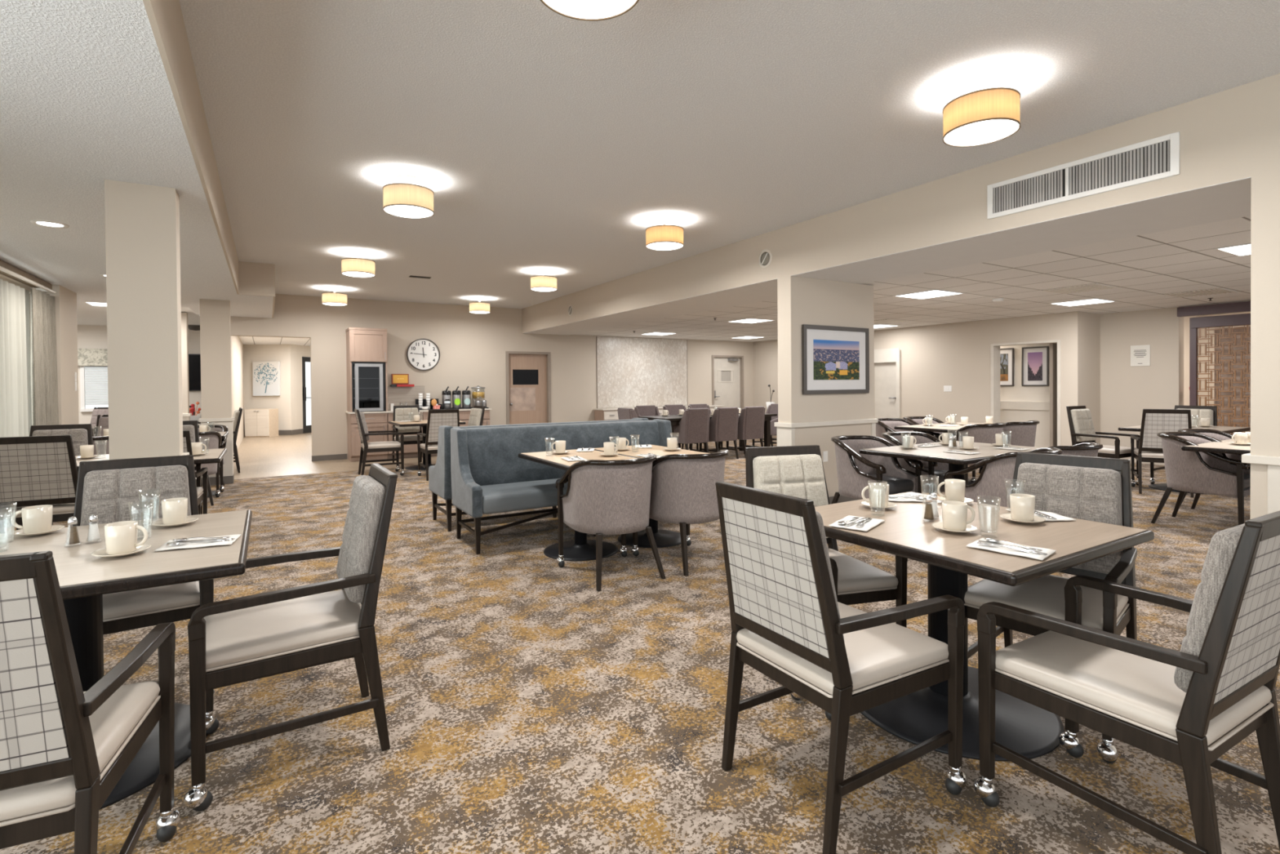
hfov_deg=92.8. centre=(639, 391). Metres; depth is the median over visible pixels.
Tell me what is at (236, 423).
cushion
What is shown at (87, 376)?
window blind
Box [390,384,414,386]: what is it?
ledge
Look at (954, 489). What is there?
mug
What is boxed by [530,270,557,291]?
drum light
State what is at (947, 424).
napkin
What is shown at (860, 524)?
fork
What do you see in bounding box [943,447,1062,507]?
barrel chair
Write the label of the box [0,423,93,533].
armchair
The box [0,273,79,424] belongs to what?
wall
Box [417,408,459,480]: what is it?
armchair
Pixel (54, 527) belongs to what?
saucer
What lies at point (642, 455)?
napkin
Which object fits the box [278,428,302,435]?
baseboard
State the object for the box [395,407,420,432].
cushion
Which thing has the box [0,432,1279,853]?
floor
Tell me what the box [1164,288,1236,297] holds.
tile
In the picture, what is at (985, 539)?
spoon
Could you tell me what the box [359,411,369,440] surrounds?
cushion
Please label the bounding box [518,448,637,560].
dining table
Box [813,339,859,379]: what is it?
print
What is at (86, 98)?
ceiling
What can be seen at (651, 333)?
recessed light
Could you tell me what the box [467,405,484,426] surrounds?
armchair
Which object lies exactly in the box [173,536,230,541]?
spoon
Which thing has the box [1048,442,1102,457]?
barrel chair
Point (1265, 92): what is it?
wall pier
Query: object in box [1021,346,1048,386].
framed picture
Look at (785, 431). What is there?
trim
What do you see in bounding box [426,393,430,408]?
cup stack
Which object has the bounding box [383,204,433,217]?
diffuser
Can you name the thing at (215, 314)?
wall column
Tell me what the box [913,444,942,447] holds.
napkin
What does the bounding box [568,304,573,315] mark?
wall speaker
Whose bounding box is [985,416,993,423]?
mug
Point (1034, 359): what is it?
print
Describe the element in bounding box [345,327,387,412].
cabinet
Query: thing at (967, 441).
mug
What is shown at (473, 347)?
wall
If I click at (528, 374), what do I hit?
door
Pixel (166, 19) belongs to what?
ceiling beam
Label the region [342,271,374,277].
diffuser
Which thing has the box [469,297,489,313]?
drum light
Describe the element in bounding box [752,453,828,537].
cushion
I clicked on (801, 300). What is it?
wall pillar
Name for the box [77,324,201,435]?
wall
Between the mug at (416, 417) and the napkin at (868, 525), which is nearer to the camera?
the napkin at (868, 525)
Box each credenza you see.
[594,409,618,420]
[657,408,662,415]
[710,406,723,412]
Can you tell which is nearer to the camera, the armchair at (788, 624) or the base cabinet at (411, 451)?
the armchair at (788, 624)
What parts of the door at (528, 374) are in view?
kick plate, glass pane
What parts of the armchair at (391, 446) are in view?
panel, leg, frame, leg, seat, seat frame, arm, arm, leg, leg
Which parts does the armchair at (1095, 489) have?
leg, seat, seat frame, frame, leg, arm, leg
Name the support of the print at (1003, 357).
attached to the framed picture at (1006, 355)
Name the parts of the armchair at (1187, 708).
leg, leg, arm, arm, seat frame, seat, leg, frame, panel, leg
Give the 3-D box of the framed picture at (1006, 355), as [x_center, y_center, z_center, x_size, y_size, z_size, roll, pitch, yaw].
[6.906,-0.454,11.672,0.032,0.720,0.486,-1,1,-31]
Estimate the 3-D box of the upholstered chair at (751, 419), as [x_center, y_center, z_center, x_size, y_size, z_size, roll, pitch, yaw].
[1.962,0.744,11.345,0.510,0.930,0.573,-1,1,-31]
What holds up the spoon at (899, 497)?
on the napkin at (900, 499)
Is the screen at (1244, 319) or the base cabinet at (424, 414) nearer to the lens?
the screen at (1244, 319)
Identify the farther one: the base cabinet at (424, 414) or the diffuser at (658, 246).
the base cabinet at (424, 414)
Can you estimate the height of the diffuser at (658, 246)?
0.018 m
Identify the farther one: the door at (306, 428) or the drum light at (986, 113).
the door at (306, 428)
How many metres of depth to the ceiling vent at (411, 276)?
9.20 m
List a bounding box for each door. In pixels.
[302,356,311,433]
[505,351,551,424]
[711,355,743,412]
[874,347,901,417]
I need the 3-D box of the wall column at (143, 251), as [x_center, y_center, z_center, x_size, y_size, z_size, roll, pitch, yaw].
[-3.036,0.026,3.753,0.332,2.600,0.190,-1,1,-31]
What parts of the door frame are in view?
open door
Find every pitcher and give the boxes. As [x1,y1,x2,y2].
[475,400,480,405]
[481,400,486,407]
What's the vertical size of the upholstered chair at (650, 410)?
0.930 m
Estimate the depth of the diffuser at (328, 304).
10.15 m
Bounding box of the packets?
[433,404,440,408]
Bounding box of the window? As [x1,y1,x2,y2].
[80,365,93,411]
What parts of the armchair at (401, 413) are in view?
frame, seat frame, seat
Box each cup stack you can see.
[418,393,422,409]
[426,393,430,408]
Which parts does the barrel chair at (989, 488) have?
leg, arm trim, rail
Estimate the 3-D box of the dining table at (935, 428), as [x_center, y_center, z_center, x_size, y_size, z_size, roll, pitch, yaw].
[4.245,0.842,8.166,1.500,0.762,0.840,-1,1,-31]
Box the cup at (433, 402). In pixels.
[431,399,436,405]
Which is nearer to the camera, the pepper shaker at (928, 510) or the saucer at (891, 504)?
the pepper shaker at (928, 510)
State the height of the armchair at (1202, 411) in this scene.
1.010 m
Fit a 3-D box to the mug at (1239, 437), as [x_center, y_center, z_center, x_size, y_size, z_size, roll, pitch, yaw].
[5.339,0.420,5.422,0.114,0.101,0.088,-1,1,-33]
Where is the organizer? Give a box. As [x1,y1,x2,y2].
[415,398,442,409]
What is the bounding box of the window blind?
[84,365,108,404]
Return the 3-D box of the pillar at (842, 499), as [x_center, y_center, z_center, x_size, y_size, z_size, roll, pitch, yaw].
[2.119,1.208,6.855,1.364,0.090,0.224,-1,1,-31]
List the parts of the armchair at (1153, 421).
leg, arm, leg, seat, seat frame, frame, panel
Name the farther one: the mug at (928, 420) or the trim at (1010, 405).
the trim at (1010, 405)
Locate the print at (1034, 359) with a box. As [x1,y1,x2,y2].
[1027,351,1042,380]
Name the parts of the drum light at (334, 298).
lamp shade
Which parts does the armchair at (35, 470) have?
seat frame, seat, panel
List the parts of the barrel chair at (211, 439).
rail, leg, leg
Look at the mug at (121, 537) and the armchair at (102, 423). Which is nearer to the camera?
the mug at (121, 537)
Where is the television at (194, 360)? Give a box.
[188,353,200,391]
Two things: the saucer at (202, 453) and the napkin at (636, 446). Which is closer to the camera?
the saucer at (202, 453)
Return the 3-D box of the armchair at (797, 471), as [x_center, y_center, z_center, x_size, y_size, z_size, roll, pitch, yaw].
[0.836,0.799,2.916,0.572,1.010,0.658,-1,1,-14]
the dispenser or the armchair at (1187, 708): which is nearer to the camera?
the armchair at (1187, 708)
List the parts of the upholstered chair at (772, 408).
backrest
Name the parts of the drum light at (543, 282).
trim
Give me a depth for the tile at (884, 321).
11.21 m
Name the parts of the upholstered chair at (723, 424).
leg, backrest, leg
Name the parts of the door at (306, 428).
handle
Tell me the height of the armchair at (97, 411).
1.000 m
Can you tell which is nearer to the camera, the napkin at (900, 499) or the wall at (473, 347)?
the napkin at (900, 499)
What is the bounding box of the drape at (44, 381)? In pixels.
[30,287,58,425]
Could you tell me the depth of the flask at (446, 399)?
11.95 m
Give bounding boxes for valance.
[77,348,107,365]
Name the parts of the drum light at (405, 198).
trim, trim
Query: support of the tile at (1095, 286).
attached to the ceiling at (1143, 268)
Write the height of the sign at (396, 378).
0.196 m
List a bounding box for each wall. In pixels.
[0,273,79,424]
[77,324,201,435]
[230,293,753,458]
[231,335,244,457]
[243,344,310,430]
[753,306,1183,465]
[1000,342,1057,447]
[1183,311,1250,405]
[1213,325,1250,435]
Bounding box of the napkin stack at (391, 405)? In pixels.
[389,403,394,410]
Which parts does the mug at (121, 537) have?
handle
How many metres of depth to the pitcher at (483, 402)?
12.24 m
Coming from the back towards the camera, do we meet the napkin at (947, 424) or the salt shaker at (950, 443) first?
the napkin at (947, 424)
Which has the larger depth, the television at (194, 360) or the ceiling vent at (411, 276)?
the television at (194, 360)
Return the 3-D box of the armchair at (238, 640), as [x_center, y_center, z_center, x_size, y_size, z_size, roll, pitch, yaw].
[-1.298,0.822,2.300,0.658,1.010,0.572,-1,1,-33]
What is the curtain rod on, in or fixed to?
attached to the wall at (66, 320)
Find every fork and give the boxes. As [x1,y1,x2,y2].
[165,539,228,546]
[855,518,872,526]
[888,494,922,496]
[977,541,1040,555]
[1034,511,1050,518]
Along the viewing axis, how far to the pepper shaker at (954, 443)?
5.40 m
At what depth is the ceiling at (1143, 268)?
6.51 m
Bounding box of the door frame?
[990,339,1060,446]
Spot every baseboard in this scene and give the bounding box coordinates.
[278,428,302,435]
[311,453,346,461]
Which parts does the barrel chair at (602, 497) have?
leg, arm trim, leg, rail, leg, leg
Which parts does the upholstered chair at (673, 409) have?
backrest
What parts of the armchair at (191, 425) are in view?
frame, arm, leg, leg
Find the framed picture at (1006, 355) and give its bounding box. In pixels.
[1000,347,1014,386]
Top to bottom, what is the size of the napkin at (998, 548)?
0.006 m
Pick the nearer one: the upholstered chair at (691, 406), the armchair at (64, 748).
the armchair at (64, 748)
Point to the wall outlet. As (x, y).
(824, 453)
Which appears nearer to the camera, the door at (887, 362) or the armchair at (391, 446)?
the armchair at (391, 446)
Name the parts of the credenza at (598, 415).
drawer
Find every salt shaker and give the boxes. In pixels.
[87,513,100,541]
[930,493,938,516]
[948,435,953,447]
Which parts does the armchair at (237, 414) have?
leg, frame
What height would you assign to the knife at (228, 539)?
0.006 m
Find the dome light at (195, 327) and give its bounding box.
[187,324,199,330]
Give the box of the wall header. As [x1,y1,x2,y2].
[521,82,1251,333]
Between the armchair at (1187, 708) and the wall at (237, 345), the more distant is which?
the wall at (237, 345)
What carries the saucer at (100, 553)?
on the dining table at (83, 577)
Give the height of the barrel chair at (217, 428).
0.844 m
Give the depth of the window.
12.00 m
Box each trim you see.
[105,452,189,459]
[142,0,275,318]
[182,413,191,420]
[198,417,234,477]
[595,336,688,408]
[774,418,878,446]
[1000,400,1049,410]
[1241,453,1279,514]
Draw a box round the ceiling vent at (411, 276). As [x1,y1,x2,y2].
[408,275,431,278]
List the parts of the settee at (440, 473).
leg, panel, leg, backrest, leg, panel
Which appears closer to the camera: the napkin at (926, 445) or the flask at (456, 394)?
the napkin at (926, 445)
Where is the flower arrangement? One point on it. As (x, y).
(192, 409)
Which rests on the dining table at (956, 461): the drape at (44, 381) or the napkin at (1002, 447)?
the napkin at (1002, 447)
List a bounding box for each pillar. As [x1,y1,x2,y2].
[777,275,874,497]
[828,495,858,503]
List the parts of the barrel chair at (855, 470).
leg, arm trim, rail, leg, seat, arm trim, leg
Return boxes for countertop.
[345,408,491,413]
[593,404,724,410]
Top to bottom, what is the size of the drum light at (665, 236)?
0.277 m
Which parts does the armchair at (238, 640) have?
leg, leg, arm, arm, seat, seat frame, leg, frame, leg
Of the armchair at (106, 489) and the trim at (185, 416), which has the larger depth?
the trim at (185, 416)
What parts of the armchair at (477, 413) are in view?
frame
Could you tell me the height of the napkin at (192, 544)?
0.006 m
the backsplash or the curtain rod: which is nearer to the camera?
the curtain rod
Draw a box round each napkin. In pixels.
[155,533,241,551]
[560,456,586,461]
[576,448,594,451]
[635,444,652,448]
[635,453,662,457]
[828,515,884,531]
[888,494,933,502]
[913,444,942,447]
[938,424,959,426]
[943,449,981,454]
[966,537,1056,559]
[993,446,1029,450]
[1005,508,1076,520]
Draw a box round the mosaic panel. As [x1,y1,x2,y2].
[597,336,687,408]
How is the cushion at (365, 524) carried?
on the armchair at (238, 640)
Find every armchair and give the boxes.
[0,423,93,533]
[0,435,78,529]
[0,551,181,853]
[72,454,216,697]
[90,407,108,436]
[94,414,108,436]
[182,420,202,514]
[182,430,208,514]
[182,462,397,811]
[232,408,242,472]
[354,408,405,475]
[391,404,431,466]
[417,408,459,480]
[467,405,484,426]
[715,480,967,853]
[745,444,907,700]
[964,452,1137,763]
[973,510,1279,853]
[1066,405,1142,485]
[1130,408,1193,497]
[1148,404,1217,484]
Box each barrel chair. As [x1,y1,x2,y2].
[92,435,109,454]
[195,431,221,506]
[198,424,228,492]
[555,454,666,591]
[631,449,729,576]
[831,435,924,503]
[875,417,934,439]
[881,431,968,494]
[902,416,943,440]
[937,422,1006,467]
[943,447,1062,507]
[970,420,1039,482]
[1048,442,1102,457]
[1151,431,1250,524]
[1172,428,1250,513]
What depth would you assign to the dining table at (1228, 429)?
7.47 m
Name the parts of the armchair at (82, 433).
leg, frame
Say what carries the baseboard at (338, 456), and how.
attached to the wall at (473, 347)
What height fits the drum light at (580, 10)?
0.277 m
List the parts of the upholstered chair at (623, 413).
backrest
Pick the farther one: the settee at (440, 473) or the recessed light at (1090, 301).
the recessed light at (1090, 301)
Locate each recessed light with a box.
[30,219,69,228]
[84,302,106,306]
[640,332,677,335]
[729,318,774,323]
[733,336,762,338]
[874,324,897,328]
[893,289,964,299]
[1050,298,1115,306]
[1213,243,1250,256]
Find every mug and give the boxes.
[10,504,53,533]
[80,444,93,457]
[102,428,108,436]
[104,520,148,555]
[161,497,187,524]
[191,442,206,453]
[199,425,210,431]
[413,414,420,420]
[551,440,565,452]
[603,441,617,454]
[616,437,629,448]
[662,409,668,415]
[666,437,677,448]
[679,408,684,414]
[861,482,888,506]
[902,435,916,447]
[922,417,932,424]
[937,479,965,502]
[938,432,952,444]
[942,500,975,530]
[945,415,955,422]
[960,417,968,424]
[962,435,973,448]
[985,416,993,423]
[995,433,1006,444]
[1009,493,1035,521]
[1200,417,1210,426]
[1231,432,1247,443]
[1244,431,1250,442]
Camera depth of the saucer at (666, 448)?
5.29 m
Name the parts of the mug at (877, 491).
handle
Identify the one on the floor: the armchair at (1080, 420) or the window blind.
the armchair at (1080, 420)
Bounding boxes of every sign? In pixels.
[391,373,408,383]
[1130,344,1150,366]
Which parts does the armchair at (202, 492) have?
panel, frame, seat, seat frame, arm, leg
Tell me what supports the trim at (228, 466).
attached to the wall column at (215, 314)
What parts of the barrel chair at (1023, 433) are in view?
leg, rail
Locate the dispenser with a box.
[471,385,485,405]
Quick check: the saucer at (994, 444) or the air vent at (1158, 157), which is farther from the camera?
the saucer at (994, 444)
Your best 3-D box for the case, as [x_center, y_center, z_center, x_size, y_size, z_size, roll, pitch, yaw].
[-5.068,0.277,11.273,0.340,0.144,0.280,-1,1,-31]
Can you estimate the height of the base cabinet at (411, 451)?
0.862 m
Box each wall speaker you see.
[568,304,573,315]
[758,248,772,268]
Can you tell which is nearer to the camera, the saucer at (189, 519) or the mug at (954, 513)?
the mug at (954, 513)
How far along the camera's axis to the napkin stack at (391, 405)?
11.36 m
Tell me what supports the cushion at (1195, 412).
on the armchair at (1202, 411)
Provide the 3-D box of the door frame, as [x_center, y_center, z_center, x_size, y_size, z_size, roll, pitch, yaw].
[7.008,0.154,10.841,0.680,2.040,1.150,-1,1,-31]
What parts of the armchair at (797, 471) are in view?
frame, seat, seat frame, leg, arm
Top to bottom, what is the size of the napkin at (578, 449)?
0.006 m
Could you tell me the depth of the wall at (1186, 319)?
11.02 m
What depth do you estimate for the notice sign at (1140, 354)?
9.89 m
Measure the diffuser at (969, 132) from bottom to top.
0.018 m
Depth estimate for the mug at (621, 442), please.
5.35 m
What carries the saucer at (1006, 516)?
on the dining table at (1030, 731)
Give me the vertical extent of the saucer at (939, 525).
0.018 m
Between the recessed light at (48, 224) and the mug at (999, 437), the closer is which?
the recessed light at (48, 224)
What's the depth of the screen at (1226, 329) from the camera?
9.20 m
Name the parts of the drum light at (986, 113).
trim, trim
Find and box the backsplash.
[387,385,424,409]
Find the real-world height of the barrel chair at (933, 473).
0.844 m
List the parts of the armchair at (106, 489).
frame, seat frame, seat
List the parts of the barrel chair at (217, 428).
rail, leg, leg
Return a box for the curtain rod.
[0,259,56,293]
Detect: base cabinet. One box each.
[244,408,278,437]
[346,413,387,462]
[387,412,422,458]
[422,411,437,457]
[458,409,489,426]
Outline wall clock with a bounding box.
[406,338,439,370]
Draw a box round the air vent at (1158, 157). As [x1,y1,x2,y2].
[986,131,1179,218]
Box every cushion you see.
[32,428,88,455]
[80,465,191,525]
[182,424,195,466]
[232,410,239,435]
[336,475,386,602]
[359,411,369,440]
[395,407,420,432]
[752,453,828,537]
[815,510,844,638]
[1015,462,1123,573]
[1070,408,1096,441]
[1173,523,1244,692]
[1177,408,1213,425]
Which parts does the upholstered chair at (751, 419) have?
leg, backrest, leg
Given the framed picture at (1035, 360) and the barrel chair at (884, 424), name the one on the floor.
the barrel chair at (884, 424)
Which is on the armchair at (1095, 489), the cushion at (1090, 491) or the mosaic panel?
the cushion at (1090, 491)
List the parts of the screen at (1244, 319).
post, header rail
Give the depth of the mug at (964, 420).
8.17 m
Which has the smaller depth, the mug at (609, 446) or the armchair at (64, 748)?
the armchair at (64, 748)
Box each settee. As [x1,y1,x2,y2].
[428,417,648,531]
[450,418,672,554]
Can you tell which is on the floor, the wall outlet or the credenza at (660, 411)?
the credenza at (660, 411)
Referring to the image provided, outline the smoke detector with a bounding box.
[991,297,1003,302]
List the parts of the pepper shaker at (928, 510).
lid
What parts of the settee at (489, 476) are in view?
leg, panel, leg, seat, backrest, panel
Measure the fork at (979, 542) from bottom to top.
0.010 m
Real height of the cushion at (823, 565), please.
0.429 m
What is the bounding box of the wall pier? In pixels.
[1250,73,1279,519]
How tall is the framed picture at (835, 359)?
0.745 m
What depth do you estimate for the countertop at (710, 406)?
14.25 m
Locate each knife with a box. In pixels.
[166,537,235,543]
[844,517,871,526]
[978,540,1047,555]
[1034,510,1056,519]
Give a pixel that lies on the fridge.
(368, 379)
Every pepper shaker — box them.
[66,516,79,544]
[924,494,933,519]
[952,435,956,446]
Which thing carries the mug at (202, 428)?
on the saucer
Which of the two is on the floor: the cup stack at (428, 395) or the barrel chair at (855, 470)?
the barrel chair at (855, 470)
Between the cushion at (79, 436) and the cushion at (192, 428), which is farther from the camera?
the cushion at (192, 428)
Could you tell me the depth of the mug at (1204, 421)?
7.55 m
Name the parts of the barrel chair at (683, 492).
leg, leg, leg, rail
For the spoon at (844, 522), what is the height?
0.011 m
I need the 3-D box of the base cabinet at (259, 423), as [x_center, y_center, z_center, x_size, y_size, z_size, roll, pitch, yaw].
[-10.413,0.871,16.774,0.660,0.760,0.450,0,1,0]
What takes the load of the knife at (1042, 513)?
on the napkin at (1059, 517)
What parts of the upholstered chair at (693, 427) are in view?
backrest, leg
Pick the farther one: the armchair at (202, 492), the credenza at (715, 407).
the credenza at (715, 407)
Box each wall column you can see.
[104,179,182,459]
[181,312,189,413]
[200,298,231,418]
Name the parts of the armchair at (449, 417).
leg, arm, leg, seat frame, seat, frame, panel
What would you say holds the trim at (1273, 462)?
attached to the wall pier
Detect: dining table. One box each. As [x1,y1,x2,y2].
[0,510,252,809]
[52,448,226,524]
[102,431,228,497]
[388,419,465,470]
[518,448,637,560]
[594,444,708,547]
[637,413,777,450]
[814,491,1154,761]
[859,440,1043,484]
[893,422,983,484]
[1118,425,1250,493]
[1181,438,1250,527]
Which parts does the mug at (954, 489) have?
handle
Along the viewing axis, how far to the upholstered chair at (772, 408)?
12.44 m
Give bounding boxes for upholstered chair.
[617,407,638,419]
[634,404,660,416]
[662,404,698,449]
[673,408,710,453]
[688,404,722,448]
[699,407,738,458]
[726,406,765,456]
[752,403,777,446]
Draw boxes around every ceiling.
[0,0,273,325]
[179,0,1279,308]
[239,336,310,346]
[524,177,1251,342]
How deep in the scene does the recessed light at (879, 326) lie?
12.23 m
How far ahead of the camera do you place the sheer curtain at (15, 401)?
6.10 m
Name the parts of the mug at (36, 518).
handle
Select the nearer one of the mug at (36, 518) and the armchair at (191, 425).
the mug at (36, 518)
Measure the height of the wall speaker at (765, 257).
0.210 m
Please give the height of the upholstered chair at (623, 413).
0.930 m
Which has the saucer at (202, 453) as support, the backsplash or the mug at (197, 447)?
the mug at (197, 447)
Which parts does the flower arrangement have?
planter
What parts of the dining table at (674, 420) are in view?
leg, leg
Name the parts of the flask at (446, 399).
lid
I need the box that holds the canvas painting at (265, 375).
[252,361,280,395]
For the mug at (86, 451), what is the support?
on the saucer at (79, 457)
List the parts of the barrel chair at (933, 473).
rail, arm trim, leg, seat, seat frame, leg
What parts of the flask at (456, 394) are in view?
lid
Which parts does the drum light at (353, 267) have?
trim, trim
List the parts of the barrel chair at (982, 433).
rail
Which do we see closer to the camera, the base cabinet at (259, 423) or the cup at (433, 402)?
the cup at (433, 402)
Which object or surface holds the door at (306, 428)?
in the wall at (289, 403)
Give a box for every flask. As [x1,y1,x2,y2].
[441,386,451,408]
[452,386,461,408]
[462,386,471,408]
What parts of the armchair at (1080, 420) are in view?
frame, arm, seat frame, leg, arm, seat, leg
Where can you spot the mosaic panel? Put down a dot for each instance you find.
(632, 372)
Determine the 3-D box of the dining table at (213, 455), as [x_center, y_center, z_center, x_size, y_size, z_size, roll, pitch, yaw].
[-4.414,0.943,5.048,1.610,0.762,0.990,-1,1,-31]
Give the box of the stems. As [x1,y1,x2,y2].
[762,384,777,439]
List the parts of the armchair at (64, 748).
panel, frame, seat, seat frame, leg, arm, leg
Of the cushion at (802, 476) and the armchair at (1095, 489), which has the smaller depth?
the armchair at (1095, 489)
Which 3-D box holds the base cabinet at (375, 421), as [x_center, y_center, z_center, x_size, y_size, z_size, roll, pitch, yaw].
[-5.040,0.834,11.277,0.618,0.862,0.603,-1,1,-31]
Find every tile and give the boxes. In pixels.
[873,319,906,324]
[1044,283,1116,293]
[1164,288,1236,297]
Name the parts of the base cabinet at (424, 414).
drawer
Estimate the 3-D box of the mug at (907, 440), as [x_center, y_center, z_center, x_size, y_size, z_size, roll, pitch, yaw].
[2.367,0.445,5.367,0.114,0.101,0.088,-1,1,-43]
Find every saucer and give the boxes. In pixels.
[8,524,65,535]
[75,455,99,458]
[90,543,151,557]
[151,516,198,526]
[192,452,207,455]
[551,450,569,453]
[600,453,618,456]
[613,447,630,450]
[662,447,680,450]
[860,501,897,508]
[898,445,918,448]
[931,521,977,533]
[937,496,973,503]
[957,446,978,449]
[991,443,1011,446]
[1000,513,1045,523]
[1229,442,1250,444]
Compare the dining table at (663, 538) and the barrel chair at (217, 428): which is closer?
the dining table at (663, 538)
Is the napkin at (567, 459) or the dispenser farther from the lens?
the dispenser
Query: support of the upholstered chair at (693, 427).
on the floor
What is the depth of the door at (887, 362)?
13.06 m
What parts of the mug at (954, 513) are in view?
handle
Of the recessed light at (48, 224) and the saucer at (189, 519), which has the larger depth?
the recessed light at (48, 224)
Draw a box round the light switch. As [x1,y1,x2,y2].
[943,385,951,391]
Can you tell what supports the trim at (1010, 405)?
attached to the wall at (1017, 392)
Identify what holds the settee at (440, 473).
on the floor
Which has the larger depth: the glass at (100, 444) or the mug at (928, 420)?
the mug at (928, 420)
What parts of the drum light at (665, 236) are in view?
trim, trim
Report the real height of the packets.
0.075 m
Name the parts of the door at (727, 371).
glass pane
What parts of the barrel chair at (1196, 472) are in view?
leg, leg, rail, arm trim, arm trim, leg, seat, seat frame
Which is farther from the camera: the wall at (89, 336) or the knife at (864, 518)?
the wall at (89, 336)
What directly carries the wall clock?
attached to the wall at (473, 347)
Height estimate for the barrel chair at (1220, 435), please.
0.844 m
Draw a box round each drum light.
[321,287,346,305]
[341,251,375,277]
[382,174,434,218]
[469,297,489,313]
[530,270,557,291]
[540,0,639,21]
[645,217,684,250]
[942,79,1020,146]
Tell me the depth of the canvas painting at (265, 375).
17.19 m
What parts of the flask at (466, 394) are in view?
lid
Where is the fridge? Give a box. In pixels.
[351,362,385,412]
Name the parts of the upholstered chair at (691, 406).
backrest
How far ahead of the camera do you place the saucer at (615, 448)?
5.34 m
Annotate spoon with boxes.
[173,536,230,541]
[837,516,859,524]
[888,497,924,498]
[984,537,1042,551]
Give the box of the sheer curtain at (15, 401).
[0,278,31,508]
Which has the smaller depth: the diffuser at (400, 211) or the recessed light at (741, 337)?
the diffuser at (400, 211)
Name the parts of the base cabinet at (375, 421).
drawer, cabinet door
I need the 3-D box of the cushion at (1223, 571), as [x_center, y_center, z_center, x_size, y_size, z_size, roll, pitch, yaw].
[1.574,0.556,1.598,0.415,0.429,0.154,-1,1,-29]
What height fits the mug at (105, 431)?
0.101 m
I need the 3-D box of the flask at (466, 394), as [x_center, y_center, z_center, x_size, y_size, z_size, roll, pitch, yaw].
[-3.470,0.121,12.214,0.194,0.441,0.172,0,1,22]
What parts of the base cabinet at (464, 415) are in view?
drawer, cabinet door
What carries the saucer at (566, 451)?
on the dining table at (581, 548)
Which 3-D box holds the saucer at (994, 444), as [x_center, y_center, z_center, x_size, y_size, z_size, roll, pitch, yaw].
[3.245,0.486,5.479,0.160,0.018,0.160,-1,1,-31]
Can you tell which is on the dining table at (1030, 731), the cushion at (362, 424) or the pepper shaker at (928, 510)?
the pepper shaker at (928, 510)
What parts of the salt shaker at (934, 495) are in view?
lid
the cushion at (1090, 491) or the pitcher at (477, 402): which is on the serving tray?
the pitcher at (477, 402)
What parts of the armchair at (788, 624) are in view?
leg, panel, frame, arm, leg, leg, seat, seat frame, arm, leg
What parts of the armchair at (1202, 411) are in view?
leg, frame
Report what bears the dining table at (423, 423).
on the floor
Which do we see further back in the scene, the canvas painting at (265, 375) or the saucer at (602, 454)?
the canvas painting at (265, 375)
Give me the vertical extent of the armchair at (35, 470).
1.010 m
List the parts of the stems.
pot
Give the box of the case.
[359,401,377,408]
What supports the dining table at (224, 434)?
on the floor
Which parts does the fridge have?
door handle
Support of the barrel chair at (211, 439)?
on the floor
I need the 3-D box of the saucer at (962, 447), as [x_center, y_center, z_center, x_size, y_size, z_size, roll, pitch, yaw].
[2.825,0.492,5.246,0.160,0.018,0.160,-1,1,-31]
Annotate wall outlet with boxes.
[822,450,827,462]
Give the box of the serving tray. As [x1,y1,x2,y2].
[442,407,488,409]
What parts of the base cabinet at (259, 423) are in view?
cabinet door, cabinet door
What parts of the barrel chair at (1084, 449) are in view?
rail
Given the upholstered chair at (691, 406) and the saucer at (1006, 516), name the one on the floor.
the upholstered chair at (691, 406)
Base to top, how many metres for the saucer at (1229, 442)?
0.018 m
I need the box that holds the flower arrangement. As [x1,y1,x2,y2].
[189,401,201,421]
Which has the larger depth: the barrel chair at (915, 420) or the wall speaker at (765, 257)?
the barrel chair at (915, 420)
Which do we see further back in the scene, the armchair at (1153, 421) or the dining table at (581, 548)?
the armchair at (1153, 421)
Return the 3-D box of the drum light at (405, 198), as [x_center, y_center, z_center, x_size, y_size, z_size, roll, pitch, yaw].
[-1.846,-1.557,4.864,0.382,0.277,0.382,-1,1,-31]
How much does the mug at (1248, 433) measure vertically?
0.101 m
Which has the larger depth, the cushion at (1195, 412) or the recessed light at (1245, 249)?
the cushion at (1195, 412)
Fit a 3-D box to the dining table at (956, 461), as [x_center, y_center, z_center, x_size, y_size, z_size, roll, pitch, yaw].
[2.765,0.883,5.316,1.400,0.762,0.940,-1,1,-31]
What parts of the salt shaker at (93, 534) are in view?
lid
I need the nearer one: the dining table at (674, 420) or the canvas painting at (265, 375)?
the dining table at (674, 420)
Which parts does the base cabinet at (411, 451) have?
drawer, cabinet door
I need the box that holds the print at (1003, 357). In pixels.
[1000,353,1008,381]
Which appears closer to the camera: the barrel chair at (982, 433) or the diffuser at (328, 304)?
the barrel chair at (982, 433)
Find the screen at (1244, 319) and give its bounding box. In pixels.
[1177,301,1250,435]
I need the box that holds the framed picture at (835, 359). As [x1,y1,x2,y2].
[801,324,869,394]
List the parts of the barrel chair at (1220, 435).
leg, rail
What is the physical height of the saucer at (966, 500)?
0.018 m
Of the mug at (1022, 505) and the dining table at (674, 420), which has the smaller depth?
the mug at (1022, 505)
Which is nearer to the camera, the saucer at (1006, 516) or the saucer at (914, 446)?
the saucer at (1006, 516)
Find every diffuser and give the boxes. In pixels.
[322,302,346,305]
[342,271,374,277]
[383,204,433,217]
[470,311,489,313]
[531,287,556,291]
[646,241,683,250]
[944,119,1019,146]
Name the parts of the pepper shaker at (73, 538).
lid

